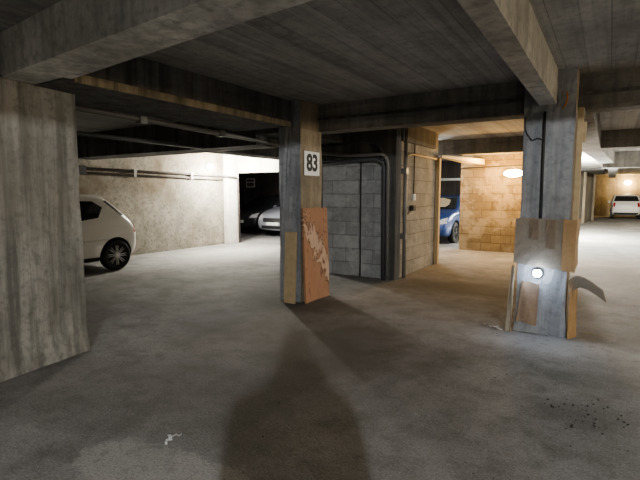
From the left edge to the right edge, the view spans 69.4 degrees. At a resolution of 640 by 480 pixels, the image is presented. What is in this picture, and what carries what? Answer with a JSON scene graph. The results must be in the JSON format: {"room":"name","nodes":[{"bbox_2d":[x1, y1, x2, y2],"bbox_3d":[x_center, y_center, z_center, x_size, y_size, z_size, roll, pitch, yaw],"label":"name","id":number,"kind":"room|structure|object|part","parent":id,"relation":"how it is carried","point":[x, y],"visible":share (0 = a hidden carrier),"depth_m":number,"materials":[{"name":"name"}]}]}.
{"room":"parking garage","nodes":[
{"label":"parking garage","id":0,"kind":"room"},
{"bbox_2d":[78,153,224,255],"bbox_3d":[-7.850,-0.496,6.243,0.250,2.750,18.300,4,7,32],"label":"wall","id":1,"kind":"structure","parent":0,"point":[165,214],"depth_m":12.10,"materials":[{"name":"paint"}]},
{"bbox_2d":[79,165,86,173],"bbox_3d":[-5.202,-1.528,10.047,0.120,0.190,0.200,4,7,32],"label":"junction box","id":2,"kind":"object","parent":1,"relation":"attached to","point":[82,168],"visible":0.56,"depth_m":10.02,"materials":[{"name":"black plastic"}]},
{"bbox_2d":[87,172,222,179],"bbox_3d":[-4.229,-1.610,11.632,0.078,0.092,5.020,4,7,32],"label":"pipe","id":3,"kind":"object","parent":1,"relation":"attached to","point":[96,173],"visible":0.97,"depth_m":11.52,"materials":[{"name":"white metal"}]},
{"bbox_2d":[86,167,240,242],"bbox_3d":[-4.066,-0.738,11.955,0.203,2.100,5.593,4,7,33],"label":"pipe","id":4,"kind":"object","parent":1,"relation":"attached to","point":[87,168],"visible":0.97,"depth_m":12.38,"materials":[{"name":"white metal"}]},
{"bbox_2d":[205,163,213,169],"bbox_3d":[-3.154,-2.107,13.289,0.113,0.202,0.314,4,7,32],"label":"lamp","id":5,"kind":"object","parent":1,"relation":"attached to","point":[208,166],"visible":1,"depth_m":13.24,"materials":[{"name":"white plastic"}]},
{"bbox_2d":[223,154,238,243],"bbox_3d":[-2.737,-1.278,14.094,0.260,2.750,0.500,4,7,32],"label":"pilaster","id":6,"kind":"object","parent":1,"relation":"attached to","point":[230,162],"visible":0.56,"depth_m":13.95,"materials":[{"name":"paint"}]},
{"bbox_2d":[238,156,278,172],"bbox_3d":[-0.282,-2.237,12.930,5.150,0.610,0.300,4,7,32],"label":"lintel","id":7,"kind":"object","parent":6,"relation":"attached to","point":[245,164],"visible":0.24,"depth_m":13.78,"materials":[{"name":"concrete"}]},
{"bbox_2d":[0,216,639,479],"bbox_3d":[5.988,0.269,13.449,32.000,0.200,45.000,4,7,32],"label":"floor","id":8,"kind":"structure","parent":0,"point":[202,344],"depth_m":3.77,"materials":[{"name":"concrete"}]},
{"bbox_2d":[0,75,89,382],"bbox_3d":[-2.868,-0.093,3.806,1.027,2.440,1.616,4,7,32],"label":"pillar","id":9,"kind":"structure","parent":8,"relation":"on","point":[43,298],"depth_m":3.97,"materials":[{"name":"concrete"}]},
{"bbox_2d":[79,194,135,269],"bbox_3d":[-5.270,-0.097,8.477,1.940,1.513,3.671,5,7,39],"label":"car","id":10,"kind":"object","parent":8,"relation":"on","point":[109,237],"visible":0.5,"depth_m":8.92,"materials":[{"name":"white paint"}]},
{"bbox_3d":[-4.669,0.432,8.180,0.057,0.078,1.630,4,7,34],"label":"sill trim","id":11,"kind":"part","parent":10,"relation":"part of","materials":[{"name":"black plastic"}]},
{"bbox_2d":[165,433,181,444],"bbox_3d":[-0.890,1.210,2.809,0.096,0.015,0.116,-1,6,-14],"label":"paper scrap","id":12,"kind":"object","parent":8,"relation":"on","point":[170,436],"visible":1,"depth_m":2.83,"materials":[{"name":"white paper"}]},
{"bbox_2d":[240,194,279,230],"bbox_3d":[-1.945,-1.176,19.423,2.074,1.492,4.444,4,7,32],"label":"car","id":13,"kind":"object","parent":8,"relation":"on","point":[250,212],"visible":0.25,"depth_m":17.97,"materials":[{"name":"grey paint"}]},
{"bbox_2d":[240,216,249,219],"bbox_3d":[-3.087,-0.842,17.614,0.962,0.142,0.120,4,7,32],"label":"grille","id":14,"kind":"object","parent":13,"relation":"attached to","point":[241,217],"depth_m":17.44,"materials":[{"name":"black plastic"}]},
{"bbox_2d":[258,204,279,233],"bbox_3d":[-0.498,-1.022,17.878,2.074,1.492,4.444,4,7,32],"label":"car","id":15,"kind":"object","parent":8,"relation":"on","point":[269,220],"visible":0.2,"depth_m":16.26,"materials":[{"name":"silver metal"}]},
{"bbox_2d":[263,218,279,222],"bbox_3d":[-1.640,-0.688,16.069,0.962,0.142,0.120,4,7,32],"label":"grille","id":16,"kind":"object","parent":15,"relation":"attached to","point":[265,220],"depth_m":16.06,"materials":[{"name":"black plastic"}]},
{"bbox_3d":[-1.667,-0.567,16.037,0.521,0.113,0.022,4,7,32],"label":"number plate","id":17,"kind":"part","parent":15,"relation":"part of","materials":[{"name":"white plastic"}]},
{"bbox_2d":[284,232,296,303],"bbox_3d":[-0.408,0.382,6.361,0.180,0.980,0.079,4,7,32],"label":"board","id":18,"kind":"object","parent":8,"relation":"on","point":[290,237],"visible":1,"depth_m":6.34,"materials":[{"name":"brown wood"}]},
{"bbox_2d":[279,99,321,302],"bbox_3d":[-0.273,-0.532,6.601,0.372,2.757,0.552,4,7,32],"label":"pillar","id":19,"kind":"structure","parent":8,"relation":"on","point":[297,190],"depth_m":6.36,"materials":[{"name":"concrete"}]},
{"bbox_2d":[304,151,318,175],"bbox_3d":[-0.110,-1.064,6.445,0.014,0.330,0.380,4,7,32],"label":"number sign","id":20,"kind":"object","parent":19,"relation":"attached to","point":[311,159],"visible":1,"depth_m":6.42,"materials":[{"name":"white paint"}]},
{"bbox_2d":[301,207,329,303],"bbox_3d":[-0.057,0.193,6.555,0.095,1.307,0.630,4,7,32],"label":"board","id":21,"kind":"object","parent":8,"relation":"on","point":[314,220],"visible":1,"depth_m":6.53,"materials":[{"name":"brown wood"}]},
{"bbox_2d":[433,158,440,263],"bbox_3d":[2.501,-0.603,9.841,0.080,2.250,0.120,4,7,32],"label":"wooden post","id":22,"kind":"object","parent":8,"relation":"on","point":[438,161],"visible":0.91,"depth_m":9.80,"materials":[{"name":"brown wood"}]},
{"bbox_2d":[440,155,484,164],"bbox_3d":[3.346,-1.913,10.832,0.350,0.140,2.950,4,7,32],"label":"wooden plank","id":23,"kind":"object","parent":22,"relation":"on","point":[471,161],"visible":1,"depth_m":10.94,"materials":[{"name":"brown wood"}]},
{"bbox_2d":[262,317,628,478],"bbox_3d":[1.151,1.149,3.569,3.327,0.019,4.340,-2,6,-21],"label":"rubble","id":24,"kind":"object","parent":8,"relation":"on","point":[571,425],"visible":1,"depth_m":3.13,"materials":[{"name":"grey gravel"}]},
{"bbox_2d":[439,194,459,242],"bbox_3d":[4.145,-0.805,15.695,2.061,1.492,4.444,4,7,32],"label":"car","id":25,"kind":"object","parent":8,"relation":"on","point":[449,203],"visible":0.17,"depth_m":14.18,"materials":[{"name":"blue paint"}]},
{"bbox_2d":[513,67,579,337],"bbox_3d":[2.450,-0.371,4.989,0.524,2.757,0.372,4,7,32],"label":"pillar","id":26,"kind":"structure","parent":8,"relation":"on","point":[561,123],"depth_m":4.82,"materials":[{"name":"concrete"}]},
{"bbox_2d":[504,264,514,331],"bbox_3d":[2.074,0.635,5.053,0.072,0.749,0.076,-5,7,-41],"label":"strip","id":27,"kind":"object","parent":26,"relation":"attached to","point":[507,327],"visible":1,"depth_m":5.05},
{"bbox_2d":[516,280,538,325],"bbox_3d":[2.235,0.673,4.975,0.215,0.483,0.037,4,7,32],"label":"cardboard patch","id":28,"kind":"object","parent":26,"relation":"attached to","point":[529,291],"visible":1,"depth_m":4.97,"materials":[{"name":"brown cardboard"}]},
{"bbox_2d":[524,117,541,140],"bbox_3d":[2.225,-1.159,4.812,0.188,0.248,0.017,4,7,35],"label":"cable","id":29,"kind":"object","parent":26,"relation":"attached to","point":[524,117],"visible":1,"depth_m":4.85,"materials":[{"name":"black rubber"}]},
{"bbox_2d":[533,268,542,277],"bbox_3d":[2.294,0.353,4.881,0.094,0.098,0.095,4,7,32],"label":"lamp","id":30,"kind":"object","parent":26,"relation":"attached to","point":[537,272],"visible":1,"depth_m":4.86,"materials":[{"name":"white plastic"}]},
{"bbox_2d":[539,111,546,218],"bbox_3d":[2.313,-0.769,4.796,0.035,1.100,0.027,-1,6,-13],"label":"cable","id":31,"kind":"object","parent":26,"relation":"attached to","point":[545,112],"visible":1,"depth_m":4.79,"materials":[{"name":"black rubber"}]},
{"bbox_2d":[513,218,580,272],"bbox_3d":[2.469,0.030,5.021,0.594,0.552,0.474,4,7,32],"label":"wrap","id":32,"kind":"object","parent":26,"relation":"attached to","point":[544,243],"visible":0.98,"depth_m":4.82,"materials":[{"name":"brown cardboard"}]},
{"bbox_3d":[2.714,0.049,4.880,0.023,0.538,0.455,4,7,32],"label":"panel","id":33,"kind":"part","parent":32,"relation":"part of","materials":[{"name":"cardboard"}]},
{"bbox_2d":[567,284,577,339],"bbox_3d":[2.675,0.700,4.843,0.072,0.644,0.347,5,7,39],"label":"strip","id":34,"kind":"object","parent":26,"relation":"attached to","point":[571,333],"visible":0.88,"depth_m":4.77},
{"bbox_2d":[568,275,605,301],"bbox_3d":[2.684,0.486,4.643,0.341,0.251,0.055,5,7,40],"label":"flap","id":35,"kind":"object","parent":34,"relation":"attached to","point":[577,281],"visible":1,"depth_m":4.64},
{"bbox_2d":[572,107,586,219],"bbox_3d":[2.634,-0.748,4.683,0.080,1.160,0.080,4,7,32],"label":"batten","id":36,"kind":"object","parent":26,"relation":"attached to","point":[581,124],"visible":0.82,"depth_m":4.65,"materials":[{"name":"brown wood"}]},
{"bbox_2d":[607,194,639,218],"bbox_3d":[19.093,-2.139,28.987,1.940,1.513,3.671,4,7,37],"label":"car","id":37,"kind":"object","parent":8,"relation":"on","point":[620,204],"visible":0.99,"depth_m":27.61,"materials":[{"name":"white paint"}]},
{"bbox_3d":[18.233,-1.569,27.555,1.244,0.134,0.200,4,7,32],"label":"bumper trim","id":38,"kind":"part","parent":37,"relation":"part of","materials":[{"name":"black plastic"}]},
{"bbox_2d":[0,0,639,175],"bbox_3d":[5.988,-2.647,13.159,32.000,0.240,45.000,4,7,32],"label":"ceiling","id":39,"kind":"structure","parent":0,"point":[318,52],"depth_m":4.07,"materials":[{"name":"grey concrete"}]},
{"bbox_2d":[0,0,312,83],"bbox_3d":[-0.316,-1.311,2.213,9.061,0.330,0.398,4,7,37],"label":"beam","id":40,"kind":"structure","parent":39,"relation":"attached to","point":[70,39],"depth_m":2.86,"materials":[{"name":"concrete"}]},
{"bbox_2d":[35,57,290,131],"bbox_3d":[-1.631,-1.603,5.202,0.990,0.346,3.090,4,7,32],"label":"ceiling beam","id":41,"kind":"structure","parent":39,"relation":"attached to","point":[140,72],"depth_m":4.83,"materials":[{"name":"concrete"}]},
{"bbox_2d":[72,75,290,126],"bbox_3d":[-1.197,-1.436,4.981,0.035,0.070,2.980,4,7,32],"label":"strip","id":42,"kind":"object","parent":41,"relation":"attached to","point":[86,80],"visible":0.88,"depth_m":4.52,"materials":[{"name":"wood"}]},
{"bbox_2d":[75,105,389,274],"bbox_3d":[-0.813,-0.383,6.208,1.590,2.332,5.082,4,7,32],"label":"conduit pipe","id":43,"kind":"object","parent":41,"relation":"attached to","point":[139,119],"visible":0.85,"depth_m":6.66,"materials":[{"name":"grey plastic"}]},
{"bbox_2d":[77,122,277,159],"bbox_3d":[-3.030,-1.880,8.736,5.160,0.496,0.560,4,7,32],"label":"ceiling beam","id":44,"kind":"structure","parent":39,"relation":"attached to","point":[89,148],"depth_m":8.42,"materials":[{"name":"concrete"}]},
{"bbox_2d":[76,131,202,148],"bbox_3d":[-2.801,-1.431,6.504,0.059,0.059,3.050,4,7,32],"label":"ceiling pipe","id":45,"kind":"object","parent":44,"relation":"attached to","point":[79,133],"visible":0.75,"depth_m":6.67,"materials":[{"name":"grey metal"}]},
{"bbox_2d":[207,139,278,159],"bbox_3d":[-0.690,-2.036,10.303,0.460,0.496,4.610,4,7,32],"label":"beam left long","id":46,"kind":"structure","parent":39,"relation":"attached to","point":[268,153],"depth_m":9.17,"materials":[{"name":"concrete"}]},
{"bbox_2d":[255,128,343,143],"bbox_3d":[-0.292,-1.851,7.690,0.610,0.346,1.750,4,7,32],"label":"beam","id":47,"kind":"structure","parent":39,"relation":"attached to","point":[270,132],"depth_m":7.73,"materials":[{"name":"concrete"}]},
{"bbox_2d":[321,129,385,160],"bbox_3d":[0.580,-1.741,8.250,1.300,0.670,0.110,4,7,32],"label":"lintel","id":48,"kind":"object","parent":39,"relation":"attached to","point":[378,136],"visible":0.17,"depth_m":8.12,"materials":[{"name":"concrete"}]},
{"bbox_2d":[402,127,435,148],"bbox_3d":[1.876,-1.958,8.711,0.070,0.330,1.780,4,7,32],"label":"beam","id":49,"kind":"structure","parent":39,"relation":"attached to","point":[420,136],"depth_m":8.70,"materials":[{"name":"concrete"}]},
{"bbox_2d":[319,67,639,134],"bbox_3d":[4.772,-1.442,3.739,12.010,0.376,0.300,4,7,32],"label":"beam","id":50,"kind":"structure","parent":39,"relation":"attached to","point":[627,77],"depth_m":5.49,"materials":[{"name":"concrete"}]},
{"bbox_2d":[318,86,639,120],"bbox_3d":[4.688,-1.409,3.606,12.000,0.030,0.030,4,7,32],"label":"ledge","id":51,"kind":"object","parent":50,"relation":"attached to","point":[632,87],"depth_m":5.46,"materials":[{"name":"concrete"}]},
{"bbox_2d":[457,0,557,105],"bbox_3d":[-0.668,-1.079,-0.067,0.161,0.343,11.365,4,7,32],"label":"beam","id":52,"kind":"structure","parent":39,"relation":"attached to","point":[512,27],"depth_m":2.98,"materials":[{"name":"concrete"}]},
{"bbox_2d":[438,128,639,156],"bbox_3d":[7.748,-1.892,8.100,11.610,0.346,0.410,4,7,32],"label":"beam","id":53,"kind":"structure","parent":39,"relation":"attached to","point":[625,138],"depth_m":10.18,"materials":[{"name":"concrete"}]},
{"bbox_2d":[581,168,604,174],"bbox_3d":[13.926,-3.658,24.782,2.300,0.130,6.000,4,7,32],"label":"beam","id":54,"kind":"structure","parent":39,"relation":"attached to","point":[598,171],"depth_m":23.11,"materials":[{"name":"concrete"}]},
{"bbox_2d":[577,113,617,177],"bbox_3d":[9.691,-2.633,15.543,0.584,0.340,25.062,4,7,33],"label":"beam","id":55,"kind":"structure","parent":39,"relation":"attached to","point":[593,133],"depth_m":8.71,"materials":[{"name":"concrete"}]},
{"bbox_2d":[602,151,639,168],"bbox_3d":[12.083,-2.201,11.864,8.260,0.476,0.410,4,7,32],"label":"beam farther","id":56,"kind":"structure","parent":39,"relation":"attached to","point":[622,159],"depth_m":13.58,"materials":[{"name":"concrete"}]},
{"bbox_2d":[321,165,322,207],"bbox_3d":[0.593,-1.007,11.378,2.300,2.750,0.200,4,7,32],"label":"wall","id":57,"kind":"structure","parent":0,"point":[322,165],"depth_m":11.58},
{"bbox_2d":[238,161,460,206],"bbox_3d":[-0.256,-1.948,20.823,13.400,2.750,0.200,4,7,32],"label":"wall","id":58,"kind":"structure","parent":0,"point":[265,183],"depth_m":21.93,"materials":[{"name":"black paint"}]},
{"bbox_2d":[246,178,254,186],"bbox_3d":[-3.396,-2.789,22.564,0.550,0.440,0.048,4,7,32],"label":"wall sign","id":59,"kind":"object","parent":58,"relation":"attached to","point":[250,182],"visible":1,"depth_m":22.54,"materials":[{"name":"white paint"}]},
{"bbox_2d":[323,134,438,277],"bbox_3d":[1.281,-0.802,9.319,1.460,2.750,2.280,4,7,32],"label":"wall","id":60,"kind":"structure","parent":0,"point":[341,182],"depth_m":8.55,"materials":[{"name":"grey brick"}]},
{"bbox_2d":[359,162,361,276],"bbox_3d":[0.731,-0.369,8.345,0.024,2.080,0.024,4,7,32],"label":"cable","id":61,"kind":"object","parent":60,"relation":"attached to","point":[360,162],"visible":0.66,"depth_m":8.34,"materials":[{"name":"black rubber"}]},
{"bbox_2d":[385,128,401,280],"bbox_3d":[1.266,-0.675,8.037,0.200,2.750,0.220,4,7,32],"label":"strip","id":62,"kind":"object","parent":60,"relation":"attached to","point":[393,136],"visible":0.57,"depth_m":7.94,"materials":[{"name":"dark painted metal"}]},
{"bbox_2d":[322,157,385,279],"bbox_3d":[0.557,-0.392,8.304,1.348,2.135,0.125,4,7,32],"label":"conduit pipe","id":63,"kind":"object","parent":62,"relation":"attached to","point":[367,159],"visible":0.95,"depth_m":7.99,"materials":[{"name":"black metal"}]},
{"bbox_2d":[400,128,408,277],"bbox_3d":[1.490,-0.643,8.173,0.102,2.660,0.102,4,7,32],"label":"conduit pipe","id":64,"kind":"object","parent":60,"relation":"attached to","point":[405,170],"visible":0.93,"depth_m":8.14,"materials":[{"name":"grey plastic"}]},
{"bbox_2d":[407,205,415,214],"bbox_3d":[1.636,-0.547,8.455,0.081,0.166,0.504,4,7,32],"label":"wall socket","id":65,"kind":"object","parent":60,"relation":"attached to","point":[411,207],"visible":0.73,"depth_m":8.53,"materials":[{"name":"black plastic"}]},
{"bbox_2d":[413,144,415,193],"bbox_3d":[1.761,-1.321,8.622,0.025,0.920,0.020,4,7,32],"label":"cable","id":66,"kind":"object","parent":60,"relation":"attached to","point":[414,144],"visible":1,"depth_m":8.62,"materials":[{"name":"black plastic"}]},
{"bbox_2d":[407,153,436,177],"bbox_3d":[1.970,-1.009,8.938,0.046,1.238,1.658,4,7,32],"label":"conduit pipe","id":67,"kind":"object","parent":60,"relation":"attached to","point":[411,153],"visible":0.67,"depth_m":8.73,"materials":[{"name":"brown plastic"}]},
{"bbox_2d":[459,153,522,252],"bbox_3d":[4.856,-1.059,11.895,2.420,2.750,0.200,4,7,32],"label":"wall","id":68,"kind":"structure","parent":0,"point":[490,201],"depth_m":12.05,"materials":[{"name":"beige brick"}]},
{"bbox_2d":[461,165,521,168],"bbox_3d":[4.712,-1.879,11.752,2.201,0.078,0.032,4,7,32],"label":"cable","id":69,"kind":"object","parent":68,"relation":"attached to","point":[506,165],"visible":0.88,"depth_m":11.91,"materials":[{"name":"white plastic"}]},
{"bbox_2d":[502,169,521,177],"bbox_3d":[4.875,-1.681,11.636,0.538,0.224,0.114,4,7,32],"label":"lamp","id":70,"kind":"object","parent":68,"relation":"attached to","point":[511,173],"visible":0.9,"depth_m":11.61,"materials":[{"name":"white plastic"}]},
{"bbox_2d":[578,171,592,221],"bbox_3d":[13.815,-2.314,25.163,1.850,2.620,5.500,4,7,32],"label":"wall partition","id":71,"kind":"structure","parent":0,"point":[589,184],"depth_m":24.96,"materials":[{"name":"grey concrete"}]},
{"bbox_2d":[581,172,586,222],"bbox_3d":[13.641,-2.185,23.863,0.120,2.620,0.400,4,7,32],"label":"strip","id":72,"kind":"object","parent":71,"relation":"attached to","point":[585,173],"visible":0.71,"depth_m":23.71,"materials":[{"name":"beige wood"}]},
{"bbox_2d":[591,174,595,220],"bbox_3d":[15.558,-2.426,26.285,0.120,2.620,0.400,4,7,32],"label":"strip","id":73,"kind":"object","parent":71,"relation":"attached to","point":[594,175],"visible":0.86,"depth_m":26.12,"materials":[{"name":"brown wood"}]},
{"bbox_2d":[594,175,639,216],"bbox_3d":[17.964,-3.148,32.370,32.000,2.850,0.200,4,7,32],"label":"wall","id":74,"kind":"structure","parent":0,"point":[606,187],"depth_m":31.23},
{"bbox_2d":[623,180,631,184],"bbox_3d":[20.391,-3.800,30.595,0.493,0.336,0.114,4,7,32],"label":"lamp","id":75,"kind":"object","parent":74,"relation":"attached to","point":[627,182],"visible":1,"depth_m":30.57,"materials":[{"name":"white plastic"}]},
{"bbox_3d":[1.811,-1.434,15.666,0.200,2.750,6.400,4,7,32],"label":"wall","id":76,"kind":"structure","parent":0,"visible":0},
{"bbox_2d":[441,178,460,180],"bbox_3d":[4.260,-2.103,16.076,3.350,0.089,0.089,4,7,32],"label":"ceiling pipe","id":77,"kind":"object","parent":76,"relation":"attached to","point":[442,179],"visible":0.31,"depth_m":15.89,"materials":[{"name":"white metal"}]}
]}

